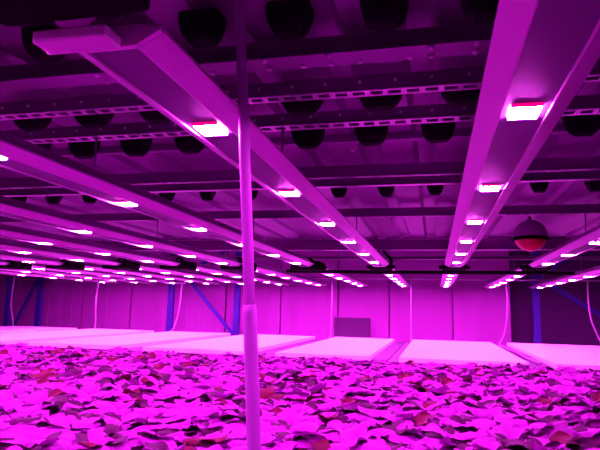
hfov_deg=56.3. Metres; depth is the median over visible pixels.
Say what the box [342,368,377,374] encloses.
lettuce
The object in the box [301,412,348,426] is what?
lettuce
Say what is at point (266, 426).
lettuce
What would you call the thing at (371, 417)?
lettuce
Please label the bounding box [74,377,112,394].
lettuce
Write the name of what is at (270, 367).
lettuce
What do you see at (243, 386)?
lettuce
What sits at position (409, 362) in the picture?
lettuce
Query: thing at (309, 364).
lettuce
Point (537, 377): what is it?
lettuce
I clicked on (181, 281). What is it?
tube
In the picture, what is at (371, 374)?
lettuce
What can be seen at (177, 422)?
lettuce
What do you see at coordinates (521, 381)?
lettuce
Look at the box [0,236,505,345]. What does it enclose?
wall
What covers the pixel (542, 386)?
lettuce
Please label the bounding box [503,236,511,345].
trim
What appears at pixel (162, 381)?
lettuce
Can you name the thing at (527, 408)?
lettuce
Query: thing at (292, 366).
lettuce
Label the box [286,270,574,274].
conduit pipe
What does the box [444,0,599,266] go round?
light bar
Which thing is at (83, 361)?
lettuce
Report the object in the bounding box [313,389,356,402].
lettuce
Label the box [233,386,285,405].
lettuce
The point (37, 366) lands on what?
lettuce
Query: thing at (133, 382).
lettuce
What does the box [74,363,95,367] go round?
lettuce
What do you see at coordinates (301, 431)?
lettuce
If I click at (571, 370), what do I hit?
lettuce
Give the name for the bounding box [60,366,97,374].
lettuce
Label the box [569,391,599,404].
lettuce
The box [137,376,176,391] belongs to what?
lettuce
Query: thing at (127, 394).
lettuce
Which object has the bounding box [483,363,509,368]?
lettuce
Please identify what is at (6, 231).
light bar
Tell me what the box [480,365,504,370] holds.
lettuce
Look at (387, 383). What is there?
lettuce
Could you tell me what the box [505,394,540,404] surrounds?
lettuce
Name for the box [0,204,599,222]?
rail
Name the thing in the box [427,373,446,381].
lettuce
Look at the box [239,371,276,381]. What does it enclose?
lettuce
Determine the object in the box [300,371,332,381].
lettuce
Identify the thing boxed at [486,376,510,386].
lettuce
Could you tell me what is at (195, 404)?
lettuce
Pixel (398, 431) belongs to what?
lettuce
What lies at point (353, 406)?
lettuce
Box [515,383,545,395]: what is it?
lettuce
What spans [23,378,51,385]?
lettuce
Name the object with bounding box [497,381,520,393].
lettuce
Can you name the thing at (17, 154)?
light bar
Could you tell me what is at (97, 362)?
lettuce
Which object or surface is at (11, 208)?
light bar
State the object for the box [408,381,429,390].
lettuce
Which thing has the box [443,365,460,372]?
lettuce
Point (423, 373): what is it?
lettuce
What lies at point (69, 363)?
lettuce
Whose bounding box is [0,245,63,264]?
light bar
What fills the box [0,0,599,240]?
ceiling
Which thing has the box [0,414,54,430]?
lettuce
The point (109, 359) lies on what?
lettuce
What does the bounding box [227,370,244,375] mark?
lettuce
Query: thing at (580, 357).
board
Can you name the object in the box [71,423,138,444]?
lettuce
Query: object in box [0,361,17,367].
lettuce
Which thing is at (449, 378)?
lettuce
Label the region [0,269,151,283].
light bar
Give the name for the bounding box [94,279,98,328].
tube
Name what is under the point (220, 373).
lettuce
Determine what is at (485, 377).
lettuce
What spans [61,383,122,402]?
lettuce
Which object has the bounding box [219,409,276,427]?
lettuce
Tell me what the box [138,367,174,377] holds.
lettuce
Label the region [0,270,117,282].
light bar
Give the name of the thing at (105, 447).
lettuce
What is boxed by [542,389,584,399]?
lettuce
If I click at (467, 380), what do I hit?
lettuce
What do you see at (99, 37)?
box
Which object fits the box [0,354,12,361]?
lettuce
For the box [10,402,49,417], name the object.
lettuce
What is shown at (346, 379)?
lettuce
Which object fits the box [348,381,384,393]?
lettuce
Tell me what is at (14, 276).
tube
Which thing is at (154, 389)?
lettuce
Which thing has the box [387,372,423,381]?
lettuce
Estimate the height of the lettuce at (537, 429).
0.068 m
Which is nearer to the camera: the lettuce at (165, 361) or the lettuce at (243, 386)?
the lettuce at (243, 386)
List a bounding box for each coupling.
[0,260,31,269]
[45,259,84,269]
[102,258,139,270]
[159,257,196,270]
[220,257,256,270]
[290,257,326,270]
[366,250,395,269]
[439,263,469,270]
[519,260,552,270]
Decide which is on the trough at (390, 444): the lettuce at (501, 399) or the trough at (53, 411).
the lettuce at (501, 399)
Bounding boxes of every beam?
[0,21,493,91]
[14,237,599,250]
[59,256,599,259]
[277,269,578,271]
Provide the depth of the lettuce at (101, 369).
3.67 m
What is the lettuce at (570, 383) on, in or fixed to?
on the trough at (390, 444)
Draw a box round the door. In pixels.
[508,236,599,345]
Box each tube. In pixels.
[10,276,14,325]
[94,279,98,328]
[167,281,182,331]
[328,279,332,338]
[410,279,411,341]
[499,283,542,363]
[587,281,599,340]
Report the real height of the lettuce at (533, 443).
0.068 m
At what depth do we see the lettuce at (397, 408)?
2.52 m
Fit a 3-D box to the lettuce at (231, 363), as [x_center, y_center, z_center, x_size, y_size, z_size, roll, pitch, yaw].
[-0.574,1.073,4.248,0.273,0.075,0.267,2,-8,-3]
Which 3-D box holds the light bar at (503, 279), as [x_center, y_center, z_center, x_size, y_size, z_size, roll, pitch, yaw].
[2.633,0.625,7.195,0.178,0.207,4.224,-1,-9,13]
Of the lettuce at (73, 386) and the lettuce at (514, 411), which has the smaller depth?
the lettuce at (514, 411)
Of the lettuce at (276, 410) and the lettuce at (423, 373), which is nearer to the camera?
the lettuce at (276, 410)
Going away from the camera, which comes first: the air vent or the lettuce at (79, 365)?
the lettuce at (79, 365)
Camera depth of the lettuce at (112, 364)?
4.02 m
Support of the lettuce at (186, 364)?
on the trough at (8, 413)
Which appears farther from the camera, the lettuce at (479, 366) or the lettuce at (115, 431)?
the lettuce at (479, 366)
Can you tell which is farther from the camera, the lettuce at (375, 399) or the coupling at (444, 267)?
the coupling at (444, 267)
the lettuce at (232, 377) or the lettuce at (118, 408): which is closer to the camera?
the lettuce at (118, 408)
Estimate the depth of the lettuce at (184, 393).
2.95 m
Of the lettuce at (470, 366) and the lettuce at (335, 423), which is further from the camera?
the lettuce at (470, 366)
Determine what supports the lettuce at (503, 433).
on the trough at (390, 444)
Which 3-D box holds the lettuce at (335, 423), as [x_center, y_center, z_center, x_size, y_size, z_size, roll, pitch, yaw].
[0.183,0.783,2.146,0.167,0.046,0.221,1,-8,-1]
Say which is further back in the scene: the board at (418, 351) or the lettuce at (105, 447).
the board at (418, 351)
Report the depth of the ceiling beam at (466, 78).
1.63 m
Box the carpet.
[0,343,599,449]
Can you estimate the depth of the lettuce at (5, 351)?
4.74 m
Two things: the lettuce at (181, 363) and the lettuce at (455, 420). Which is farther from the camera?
the lettuce at (181, 363)
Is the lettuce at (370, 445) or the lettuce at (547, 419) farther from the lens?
the lettuce at (547, 419)
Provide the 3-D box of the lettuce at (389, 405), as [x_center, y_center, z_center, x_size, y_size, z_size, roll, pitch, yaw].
[0.405,0.863,2.669,0.203,0.062,0.188,2,-9,-5]
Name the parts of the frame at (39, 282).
post, post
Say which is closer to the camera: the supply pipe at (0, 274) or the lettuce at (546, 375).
the lettuce at (546, 375)
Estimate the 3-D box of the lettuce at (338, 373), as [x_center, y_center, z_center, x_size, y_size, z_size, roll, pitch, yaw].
[0.287,1.034,3.842,0.228,0.058,0.236,-4,-10,32]
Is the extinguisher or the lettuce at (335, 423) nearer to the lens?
the lettuce at (335, 423)
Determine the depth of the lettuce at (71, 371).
3.53 m
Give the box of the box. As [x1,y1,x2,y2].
[0,0,149,54]
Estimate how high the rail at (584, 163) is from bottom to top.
0.061 m
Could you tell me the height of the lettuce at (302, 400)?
0.063 m
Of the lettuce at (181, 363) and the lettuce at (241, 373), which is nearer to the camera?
the lettuce at (241, 373)
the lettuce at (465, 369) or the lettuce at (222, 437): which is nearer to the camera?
the lettuce at (222, 437)
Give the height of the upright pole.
1.980 m
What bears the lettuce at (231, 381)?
on the trough at (53, 411)
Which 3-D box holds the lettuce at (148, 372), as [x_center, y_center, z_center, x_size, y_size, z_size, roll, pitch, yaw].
[-1.062,0.969,3.609,0.243,0.067,0.236,0,-9,7]
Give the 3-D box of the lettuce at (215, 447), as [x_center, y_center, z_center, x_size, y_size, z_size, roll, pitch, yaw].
[-0.207,0.702,1.681,0.246,0.062,0.224,-1,-9,16]
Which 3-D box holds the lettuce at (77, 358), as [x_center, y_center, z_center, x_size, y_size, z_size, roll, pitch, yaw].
[-1.770,1.064,4.352,0.232,0.072,0.251,-1,-9,15]
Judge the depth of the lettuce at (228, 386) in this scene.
3.07 m
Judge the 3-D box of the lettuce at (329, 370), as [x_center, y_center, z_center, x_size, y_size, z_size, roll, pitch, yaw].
[0.163,1.054,4.024,0.278,0.072,0.252,7,-10,-36]
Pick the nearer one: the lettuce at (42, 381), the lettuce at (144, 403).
the lettuce at (144, 403)
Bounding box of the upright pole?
[235,0,260,449]
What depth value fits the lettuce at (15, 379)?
3.28 m
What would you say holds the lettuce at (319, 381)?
on the trough at (53, 411)
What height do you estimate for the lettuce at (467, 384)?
0.057 m
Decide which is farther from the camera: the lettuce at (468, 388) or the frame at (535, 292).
the frame at (535, 292)
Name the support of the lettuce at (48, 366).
on the trough at (8, 413)
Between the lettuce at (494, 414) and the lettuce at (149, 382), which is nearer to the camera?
the lettuce at (494, 414)
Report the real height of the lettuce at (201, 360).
0.063 m
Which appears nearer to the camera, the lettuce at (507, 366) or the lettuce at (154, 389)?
the lettuce at (154, 389)
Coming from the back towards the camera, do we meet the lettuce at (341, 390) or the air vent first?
the air vent
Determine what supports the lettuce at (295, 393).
on the trough at (53, 411)
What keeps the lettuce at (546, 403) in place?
on the trough at (390, 444)
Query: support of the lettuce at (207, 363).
on the trough at (53, 411)
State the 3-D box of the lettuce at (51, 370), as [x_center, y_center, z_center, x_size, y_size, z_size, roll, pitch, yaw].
[-1.636,0.946,3.566,0.228,0.060,0.230,-2,-9,24]
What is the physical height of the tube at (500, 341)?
0.968 m
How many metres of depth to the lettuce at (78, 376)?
3.28 m
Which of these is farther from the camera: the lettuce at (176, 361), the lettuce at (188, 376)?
the lettuce at (176, 361)
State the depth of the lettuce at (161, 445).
1.77 m
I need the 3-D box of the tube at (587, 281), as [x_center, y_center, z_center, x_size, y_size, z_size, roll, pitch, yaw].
[4.318,1.279,8.063,0.067,0.965,0.355,6,-10,-30]
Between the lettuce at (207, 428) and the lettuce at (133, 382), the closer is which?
the lettuce at (207, 428)
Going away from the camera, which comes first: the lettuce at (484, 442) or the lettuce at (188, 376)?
the lettuce at (484, 442)
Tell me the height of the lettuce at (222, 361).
0.088 m
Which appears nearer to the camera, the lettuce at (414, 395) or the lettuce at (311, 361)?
the lettuce at (414, 395)
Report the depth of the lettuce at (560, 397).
3.03 m
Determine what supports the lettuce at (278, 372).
on the trough at (53, 411)
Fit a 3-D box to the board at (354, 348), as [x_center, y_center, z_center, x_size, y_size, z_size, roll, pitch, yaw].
[0.601,1.512,7.011,0.920,0.045,3.460,-1,-9,13]
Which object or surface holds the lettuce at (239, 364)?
on the trough at (53, 411)
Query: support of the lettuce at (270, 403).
on the trough at (53, 411)
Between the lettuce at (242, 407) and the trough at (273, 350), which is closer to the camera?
the lettuce at (242, 407)
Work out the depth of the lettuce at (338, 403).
2.73 m
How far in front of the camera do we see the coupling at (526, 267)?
4.90 m
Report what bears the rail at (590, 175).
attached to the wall
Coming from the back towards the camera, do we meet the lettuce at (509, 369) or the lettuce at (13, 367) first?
the lettuce at (509, 369)
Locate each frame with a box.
[3,276,44,326]
[166,251,241,335]
[530,250,599,343]
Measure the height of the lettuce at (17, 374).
0.062 m
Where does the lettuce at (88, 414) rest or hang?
on the trough at (53, 411)
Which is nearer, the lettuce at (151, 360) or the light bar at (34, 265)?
the lettuce at (151, 360)
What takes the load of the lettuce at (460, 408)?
on the trough at (390, 444)
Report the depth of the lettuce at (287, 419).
2.25 m
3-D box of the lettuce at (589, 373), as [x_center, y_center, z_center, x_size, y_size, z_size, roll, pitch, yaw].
[2.124,1.108,4.128,0.212,0.070,0.230,8,-11,-36]
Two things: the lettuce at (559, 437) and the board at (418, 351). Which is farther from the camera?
the board at (418, 351)
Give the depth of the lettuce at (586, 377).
4.02 m
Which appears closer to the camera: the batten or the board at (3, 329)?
the batten
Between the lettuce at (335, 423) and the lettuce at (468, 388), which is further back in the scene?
the lettuce at (468, 388)
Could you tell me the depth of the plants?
2.52 m
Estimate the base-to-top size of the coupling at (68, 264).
0.137 m
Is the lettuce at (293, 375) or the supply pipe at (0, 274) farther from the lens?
the supply pipe at (0, 274)
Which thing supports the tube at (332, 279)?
hanging from the supply pipe at (0, 274)
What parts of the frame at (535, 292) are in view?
post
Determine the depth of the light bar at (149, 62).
1.16 m
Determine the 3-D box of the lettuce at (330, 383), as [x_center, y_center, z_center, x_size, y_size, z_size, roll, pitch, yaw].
[0.213,0.952,3.323,0.225,0.063,0.243,-1,-9,12]
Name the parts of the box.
mounting plate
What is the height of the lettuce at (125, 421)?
0.067 m
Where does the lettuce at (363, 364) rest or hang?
on the trough at (53, 411)
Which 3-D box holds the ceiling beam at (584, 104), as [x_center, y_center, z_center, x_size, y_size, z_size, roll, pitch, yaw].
[-1.184,-0.342,2.168,9.700,0.061,0.052,-1,-9,13]
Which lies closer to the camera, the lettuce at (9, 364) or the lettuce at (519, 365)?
the lettuce at (9, 364)
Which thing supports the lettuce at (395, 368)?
on the trough at (53, 411)
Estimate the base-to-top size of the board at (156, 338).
0.045 m
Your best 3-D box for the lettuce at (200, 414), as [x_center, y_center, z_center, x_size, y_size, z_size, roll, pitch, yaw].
[-0.421,0.795,2.329,0.221,0.064,0.291,5,-9,-22]
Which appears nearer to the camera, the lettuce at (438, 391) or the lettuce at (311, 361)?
the lettuce at (438, 391)
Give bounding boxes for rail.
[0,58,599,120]
[0,156,599,188]
[0,170,599,196]
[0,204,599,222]
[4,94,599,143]
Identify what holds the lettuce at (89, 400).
on the trough at (53, 411)
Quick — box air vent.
[334,317,369,337]
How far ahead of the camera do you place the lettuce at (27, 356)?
4.42 m
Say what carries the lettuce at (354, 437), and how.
on the trough at (390, 444)
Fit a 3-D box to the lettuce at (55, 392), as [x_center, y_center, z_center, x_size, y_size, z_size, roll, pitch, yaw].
[-1.237,0.824,2.681,0.260,0.062,0.221,4,-9,-17]
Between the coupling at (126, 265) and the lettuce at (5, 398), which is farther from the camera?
the coupling at (126, 265)
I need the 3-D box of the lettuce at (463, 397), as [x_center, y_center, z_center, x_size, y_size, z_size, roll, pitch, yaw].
[0.853,0.913,2.958,0.245,0.060,0.208,9,-11,-41]
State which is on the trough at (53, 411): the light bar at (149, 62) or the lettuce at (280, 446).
the lettuce at (280, 446)
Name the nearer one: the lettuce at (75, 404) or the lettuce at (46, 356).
the lettuce at (75, 404)
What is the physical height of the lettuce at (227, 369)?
0.056 m
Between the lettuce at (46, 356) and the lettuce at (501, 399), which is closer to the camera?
the lettuce at (501, 399)
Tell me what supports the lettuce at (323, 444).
on the trough at (53, 411)
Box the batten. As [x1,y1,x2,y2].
[50,123,599,156]
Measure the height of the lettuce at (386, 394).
0.051 m
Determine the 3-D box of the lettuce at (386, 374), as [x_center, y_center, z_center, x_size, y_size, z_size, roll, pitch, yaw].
[0.617,1.056,3.953,0.230,0.082,0.307,5,-9,-21]
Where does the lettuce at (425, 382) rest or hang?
on the trough at (390, 444)
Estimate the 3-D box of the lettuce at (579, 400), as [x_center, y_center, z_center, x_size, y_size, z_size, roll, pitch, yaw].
[1.438,0.897,2.829,0.278,0.096,0.260,6,-10,-31]
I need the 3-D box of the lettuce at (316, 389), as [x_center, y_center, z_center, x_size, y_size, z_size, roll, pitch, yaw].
[0.073,0.910,3.134,0.302,0.085,0.280,9,-11,-42]
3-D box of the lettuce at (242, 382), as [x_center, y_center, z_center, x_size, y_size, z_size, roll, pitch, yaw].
[-0.305,0.953,3.394,0.222,0.070,0.207,-4,-10,31]
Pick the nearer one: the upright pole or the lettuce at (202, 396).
the upright pole
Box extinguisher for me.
[513,217,548,251]
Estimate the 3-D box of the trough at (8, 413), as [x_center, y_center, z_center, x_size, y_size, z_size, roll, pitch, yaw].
[-1.930,1.180,2.190,1.300,0.825,6.870,-1,-9,13]
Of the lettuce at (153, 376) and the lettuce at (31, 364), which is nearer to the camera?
the lettuce at (153, 376)
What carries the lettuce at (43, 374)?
on the trough at (8, 413)
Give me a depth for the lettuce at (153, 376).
3.52 m
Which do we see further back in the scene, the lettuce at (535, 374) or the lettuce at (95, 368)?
the lettuce at (535, 374)
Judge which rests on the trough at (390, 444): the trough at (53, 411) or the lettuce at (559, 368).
the lettuce at (559, 368)
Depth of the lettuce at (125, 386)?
2.99 m
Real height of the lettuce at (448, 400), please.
0.079 m
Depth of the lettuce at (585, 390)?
3.37 m
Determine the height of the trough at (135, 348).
0.828 m
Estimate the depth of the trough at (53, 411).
2.50 m
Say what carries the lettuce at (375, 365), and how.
on the trough at (53, 411)
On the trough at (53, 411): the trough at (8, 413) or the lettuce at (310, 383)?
the lettuce at (310, 383)
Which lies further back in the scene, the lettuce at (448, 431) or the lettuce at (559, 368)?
the lettuce at (559, 368)
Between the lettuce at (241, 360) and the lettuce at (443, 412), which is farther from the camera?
the lettuce at (241, 360)
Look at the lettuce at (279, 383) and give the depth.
3.33 m
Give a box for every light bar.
[0,130,313,266]
[0,196,241,265]
[0,223,179,265]
[0,237,121,265]
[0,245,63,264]
[0,259,9,264]
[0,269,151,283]
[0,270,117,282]
[32,263,184,283]
[76,260,219,284]
[79,12,388,266]
[132,259,242,283]
[197,263,290,285]
[254,259,326,285]
[321,259,367,286]
[384,269,409,286]
[440,274,458,287]
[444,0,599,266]
[484,262,528,287]
[528,214,599,267]
[529,260,599,288]
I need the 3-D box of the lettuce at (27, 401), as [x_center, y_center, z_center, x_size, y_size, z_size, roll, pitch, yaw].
[-1.155,0.787,2.499,0.264,0.091,0.289,-4,-10,30]
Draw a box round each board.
[0,326,76,332]
[0,329,153,344]
[28,331,229,349]
[142,334,314,353]
[275,337,394,359]
[399,339,528,366]
[507,343,599,370]
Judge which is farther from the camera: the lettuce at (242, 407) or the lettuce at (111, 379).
the lettuce at (111, 379)
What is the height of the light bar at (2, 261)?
0.272 m
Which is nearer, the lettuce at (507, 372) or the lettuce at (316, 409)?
the lettuce at (316, 409)
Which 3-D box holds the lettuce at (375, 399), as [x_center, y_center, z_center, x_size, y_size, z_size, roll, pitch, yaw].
[0.331,0.892,2.864,0.240,0.049,0.180,-1,-9,13]
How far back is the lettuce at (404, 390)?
3.22 m
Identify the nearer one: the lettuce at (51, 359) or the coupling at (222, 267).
the lettuce at (51, 359)
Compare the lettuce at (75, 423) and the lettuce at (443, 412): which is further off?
the lettuce at (443, 412)
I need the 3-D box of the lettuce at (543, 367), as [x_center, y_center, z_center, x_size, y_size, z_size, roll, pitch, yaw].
[1.883,1.140,4.380,0.256,0.082,0.238,8,-11,-37]
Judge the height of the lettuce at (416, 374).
0.058 m
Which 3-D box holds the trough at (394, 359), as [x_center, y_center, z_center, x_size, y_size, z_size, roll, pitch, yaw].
[1.851,1.927,6.647,1.342,0.828,3.490,-1,-9,13]
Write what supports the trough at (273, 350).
on the floor
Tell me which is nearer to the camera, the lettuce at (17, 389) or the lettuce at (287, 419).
the lettuce at (287, 419)
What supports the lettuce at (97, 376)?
on the trough at (8, 413)
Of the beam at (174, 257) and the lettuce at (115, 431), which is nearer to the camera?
the lettuce at (115, 431)
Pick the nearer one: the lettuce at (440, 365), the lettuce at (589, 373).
the lettuce at (589, 373)
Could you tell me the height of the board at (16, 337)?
0.045 m
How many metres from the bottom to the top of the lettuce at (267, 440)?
0.066 m
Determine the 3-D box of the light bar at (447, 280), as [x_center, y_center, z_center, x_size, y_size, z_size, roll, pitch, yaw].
[1.947,0.634,7.359,0.178,0.207,4.224,-1,-9,13]
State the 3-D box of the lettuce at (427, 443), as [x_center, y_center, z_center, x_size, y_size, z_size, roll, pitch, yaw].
[0.423,0.749,1.913,0.202,0.063,0.184,-2,-9,21]
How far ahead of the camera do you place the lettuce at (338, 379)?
3.65 m
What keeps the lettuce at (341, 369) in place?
on the trough at (53, 411)
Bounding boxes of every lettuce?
[0,349,19,355]
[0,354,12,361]
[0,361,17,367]
[0,366,16,370]
[0,370,33,378]
[0,371,28,381]
[0,373,24,383]
[0,382,34,399]
[0,391,13,411]
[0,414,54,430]
[0,424,74,449]
[1,355,35,366]
[4,389,70,412]
[6,354,38,361]
[6,445,40,449]
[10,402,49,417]
[17,366,39,372]
[21,362,46,369]
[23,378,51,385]
[24,371,60,382]
[27,368,59,378]
[27,380,77,396]
[28,360,51,365]
[29,358,55,362]
[36,414,106,434]
[37,355,59,360]
[37,365,65,372]
[41,360,76,366]
[46,360,67,369]
[46,374,90,383]
[47,389,69,401]
[48,409,103,425]
[54,379,79,388]
[55,358,79,363]
[55,366,94,377]
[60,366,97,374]
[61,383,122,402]
[62,400,110,411]
[66,358,94,366]
[66,430,131,449]
[69,395,92,404]
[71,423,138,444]
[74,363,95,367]
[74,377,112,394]
[76,353,106,359]
[81,371,110,381]
[81,378,115,385]
[85,365,119,374]
[90,411,147,430]
[91,399,150,415]
[95,360,123,365]
[95,389,140,401]
[97,361,125,367]
[99,356,129,362]
[100,446,126,449]
[102,373,138,382]
[104,382,145,392]
[110,396,141,407]
[111,365,143,373]
[113,379,139,385]
[117,371,151,378]
[119,362,148,371]
[122,355,148,362]
[124,358,148,365]
[127,411,200,431]
[127,427,197,447]
[133,399,167,408]
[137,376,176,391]
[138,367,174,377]
[138,389,179,402]
[139,385,179,394]
[140,352,169,362]
[140,375,163,383]
[141,440,193,449]
[144,407,180,418]
[145,364,173,371]
[146,358,169,365]
[146,373,169,381]
[148,358,169,362]
[161,362,198,371]
[162,398,223,413]
[164,378,198,386]
[168,372,199,381]
[168,380,211,390]
[169,358,196,363]
[169,361,192,366]
[170,368,209,379]
[170,392,213,405]
[176,406,227,426]
[178,362,197,368]
[178,388,207,399]
[179,423,245,449]
[184,421,224,436]
[188,357,208,362]
[190,359,215,369]
[195,363,218,370]
[195,366,218,372]
[196,444,223,449]
[198,369,228,381]
[200,378,223,388]
[201,382,240,396]
[202,389,243,404]
[208,377,234,383]
[211,361,241,367]
[213,358,234,363]
[213,365,239,374]
[214,398,238,405]
[218,402,272,419]
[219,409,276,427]
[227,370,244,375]
[228,375,244,382]
[228,431,292,449]
[232,358,243,363]
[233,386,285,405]
[235,362,260,369]
[235,376,262,387]
[236,385,261,391]
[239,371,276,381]
[258,358,279,364]
[259,374,293,387]
[260,399,291,410]
[260,408,320,429]
[260,419,286,433]
[261,361,287,368]
[263,441,297,449]
[265,385,294,391]
[266,366,290,370]
[268,368,291,377]
[268,407,302,419]
[270,419,339,447]
[274,387,315,398]
[276,362,305,372]
[280,373,306,378]
[281,359,301,364]
[282,374,317,383]
[284,394,325,404]
[286,382,315,388]
[287,366,312,374]
[291,402,343,415]
[293,439,349,449]
[295,359,316,366]
[295,368,319,375]
[296,382,334,395]
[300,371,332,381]
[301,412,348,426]
[305,363,325,369]
[311,366,339,374]
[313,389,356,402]
[316,357,341,365]
[317,379,341,384]
[318,397,358,408]
[326,371,348,377]
[326,381,353,388]
[326,419,357,430]
[331,372,369,381]
[331,385,369,399]
[332,420,385,449]
[337,366,359,371]
[340,375,375,384]
[341,400,383,414]
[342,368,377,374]
[345,406,412,426]
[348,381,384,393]
[352,360,374,366]
[352,395,385,405]
[353,365,368,370]
[360,372,377,379]
[362,441,413,449]
[364,368,385,375]
[367,363,392,369]
[369,400,391,410]
[369,421,425,443]
[371,364,402,372]
[373,371,402,377]
[373,378,417,390]
[374,389,404,398]
[379,396,408,405]
[380,404,427,419]
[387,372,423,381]
[388,385,414,396]
[398,373,423,377]
[399,363,416,372]
[401,398,446,419]
[402,366,419,373]
[402,411,445,430]
[404,361,425,367]
[404,390,434,402]
[404,437,450,449]
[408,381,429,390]
[411,367,448,377]
[413,423,479,449]
[414,377,435,385]
[419,366,439,369]
[421,396,471,405]
[424,386,462,396]
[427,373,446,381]
[428,378,464,387]
[428,407,473,421]
[433,364,453,369]
[434,394,479,403]
[438,415,496,432]
[442,436,508,449]
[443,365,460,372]
[443,402,470,415]
[444,371,475,378]
[444,376,460,381]
[447,384,475,392]
[452,377,475,383]
[454,363,476,370]
[455,387,494,398]
[457,368,482,376]
[458,382,486,387]
[463,399,510,409]
[465,362,482,368]
[466,406,525,427]
[469,384,516,395]
[471,368,488,373]
[471,380,501,386]
[472,373,496,380]
[473,423,530,449]
[479,392,519,405]
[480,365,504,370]
[482,369,510,376]
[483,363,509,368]
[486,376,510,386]
[496,372,533,381]
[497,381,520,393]
[498,418,554,439]
[499,367,519,372]
[499,405,535,417]
[503,366,525,372]
[505,372,534,378]
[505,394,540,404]
[507,377,541,386]
[507,438,569,449]
[508,402,541,415]
[513,362,534,371]
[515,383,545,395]
[518,414,578,428]
[520,397,563,410]
[520,431,590,449]
[521,370,547,377]
[524,376,544,383]
[524,383,564,391]
[528,365,554,374]
[528,387,580,401]
[533,379,566,390]
[535,409,585,425]
[540,372,568,377]
[542,375,581,386]
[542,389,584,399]
[544,424,599,447]
[545,366,562,371]
[550,370,568,374]
[552,405,596,417]
[555,367,584,375]
[558,374,590,381]
[562,371,595,380]
[562,386,597,394]
[563,395,599,411]
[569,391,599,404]
[576,380,599,389]
[582,371,599,379]
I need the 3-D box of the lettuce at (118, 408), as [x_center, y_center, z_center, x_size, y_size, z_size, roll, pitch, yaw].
[-0.775,0.790,2.393,0.273,0.071,0.274,6,-9,-27]
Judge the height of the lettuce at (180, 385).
0.056 m
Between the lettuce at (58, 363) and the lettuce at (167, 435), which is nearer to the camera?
the lettuce at (167, 435)
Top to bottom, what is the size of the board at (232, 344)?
0.045 m
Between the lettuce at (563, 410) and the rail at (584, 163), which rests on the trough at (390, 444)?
the lettuce at (563, 410)
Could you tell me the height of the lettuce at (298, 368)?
0.055 m
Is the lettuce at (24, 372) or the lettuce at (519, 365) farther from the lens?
the lettuce at (519, 365)
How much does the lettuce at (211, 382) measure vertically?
0.072 m
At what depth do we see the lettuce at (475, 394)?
3.10 m
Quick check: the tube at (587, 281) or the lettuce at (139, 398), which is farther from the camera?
the tube at (587, 281)
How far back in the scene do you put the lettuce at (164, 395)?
2.76 m
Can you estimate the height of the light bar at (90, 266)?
0.207 m
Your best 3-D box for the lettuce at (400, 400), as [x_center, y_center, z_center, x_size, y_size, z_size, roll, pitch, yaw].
[0.501,0.890,2.812,0.188,0.058,0.171,-2,-9,24]
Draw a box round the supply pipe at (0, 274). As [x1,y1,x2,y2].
[0,274,599,281]
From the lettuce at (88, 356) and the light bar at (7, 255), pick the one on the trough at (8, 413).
the lettuce at (88, 356)
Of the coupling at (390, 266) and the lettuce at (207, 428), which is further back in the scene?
the coupling at (390, 266)
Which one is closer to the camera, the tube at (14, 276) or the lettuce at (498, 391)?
the lettuce at (498, 391)
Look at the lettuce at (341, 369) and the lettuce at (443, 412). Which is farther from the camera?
the lettuce at (341, 369)
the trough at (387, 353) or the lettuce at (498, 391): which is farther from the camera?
the trough at (387, 353)
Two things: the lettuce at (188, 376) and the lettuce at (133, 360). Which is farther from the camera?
the lettuce at (133, 360)
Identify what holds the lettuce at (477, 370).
on the trough at (390, 444)
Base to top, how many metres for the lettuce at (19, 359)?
0.077 m
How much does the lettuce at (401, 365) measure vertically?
0.064 m
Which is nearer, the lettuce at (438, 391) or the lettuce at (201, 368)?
the lettuce at (438, 391)
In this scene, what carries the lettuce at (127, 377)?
on the trough at (8, 413)
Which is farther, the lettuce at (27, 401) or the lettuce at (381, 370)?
the lettuce at (381, 370)
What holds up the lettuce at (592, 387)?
on the trough at (390, 444)
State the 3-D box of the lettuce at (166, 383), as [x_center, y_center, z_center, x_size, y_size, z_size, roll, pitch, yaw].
[-0.696,0.933,3.309,0.232,0.056,0.225,-2,-9,23]
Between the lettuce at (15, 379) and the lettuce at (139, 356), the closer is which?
the lettuce at (15, 379)
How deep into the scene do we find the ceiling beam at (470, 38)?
1.40 m
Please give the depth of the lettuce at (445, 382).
3.50 m
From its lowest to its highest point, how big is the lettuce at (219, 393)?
0.066 m
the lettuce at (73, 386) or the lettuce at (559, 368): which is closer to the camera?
the lettuce at (73, 386)
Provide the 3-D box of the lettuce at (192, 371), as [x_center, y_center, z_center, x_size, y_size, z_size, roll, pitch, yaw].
[-0.756,1.000,3.720,0.250,0.082,0.340,-7,-12,44]
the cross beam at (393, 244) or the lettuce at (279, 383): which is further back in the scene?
the cross beam at (393, 244)
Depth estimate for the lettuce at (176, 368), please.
3.88 m
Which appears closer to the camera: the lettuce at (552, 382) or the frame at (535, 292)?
the lettuce at (552, 382)
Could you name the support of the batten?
attached to the ceiling
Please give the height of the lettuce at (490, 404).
0.048 m
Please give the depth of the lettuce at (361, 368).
4.35 m
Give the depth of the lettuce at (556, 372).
4.23 m
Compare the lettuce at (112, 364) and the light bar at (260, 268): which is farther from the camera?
the light bar at (260, 268)
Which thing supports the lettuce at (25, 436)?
on the trough at (53, 411)
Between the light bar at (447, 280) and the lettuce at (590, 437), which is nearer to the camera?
the lettuce at (590, 437)
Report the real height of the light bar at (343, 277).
0.207 m
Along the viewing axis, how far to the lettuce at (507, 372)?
4.10 m
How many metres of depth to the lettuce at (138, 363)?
4.08 m
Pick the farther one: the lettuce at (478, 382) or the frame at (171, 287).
the frame at (171, 287)
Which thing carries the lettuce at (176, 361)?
on the trough at (8, 413)
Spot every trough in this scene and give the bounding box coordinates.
[0,352,208,417]
[8,359,380,449]
[32,336,226,350]
[130,339,324,355]
[262,342,404,361]
[363,365,598,449]
[387,342,539,367]
[504,346,578,370]
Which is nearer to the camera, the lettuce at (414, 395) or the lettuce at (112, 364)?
the lettuce at (414, 395)

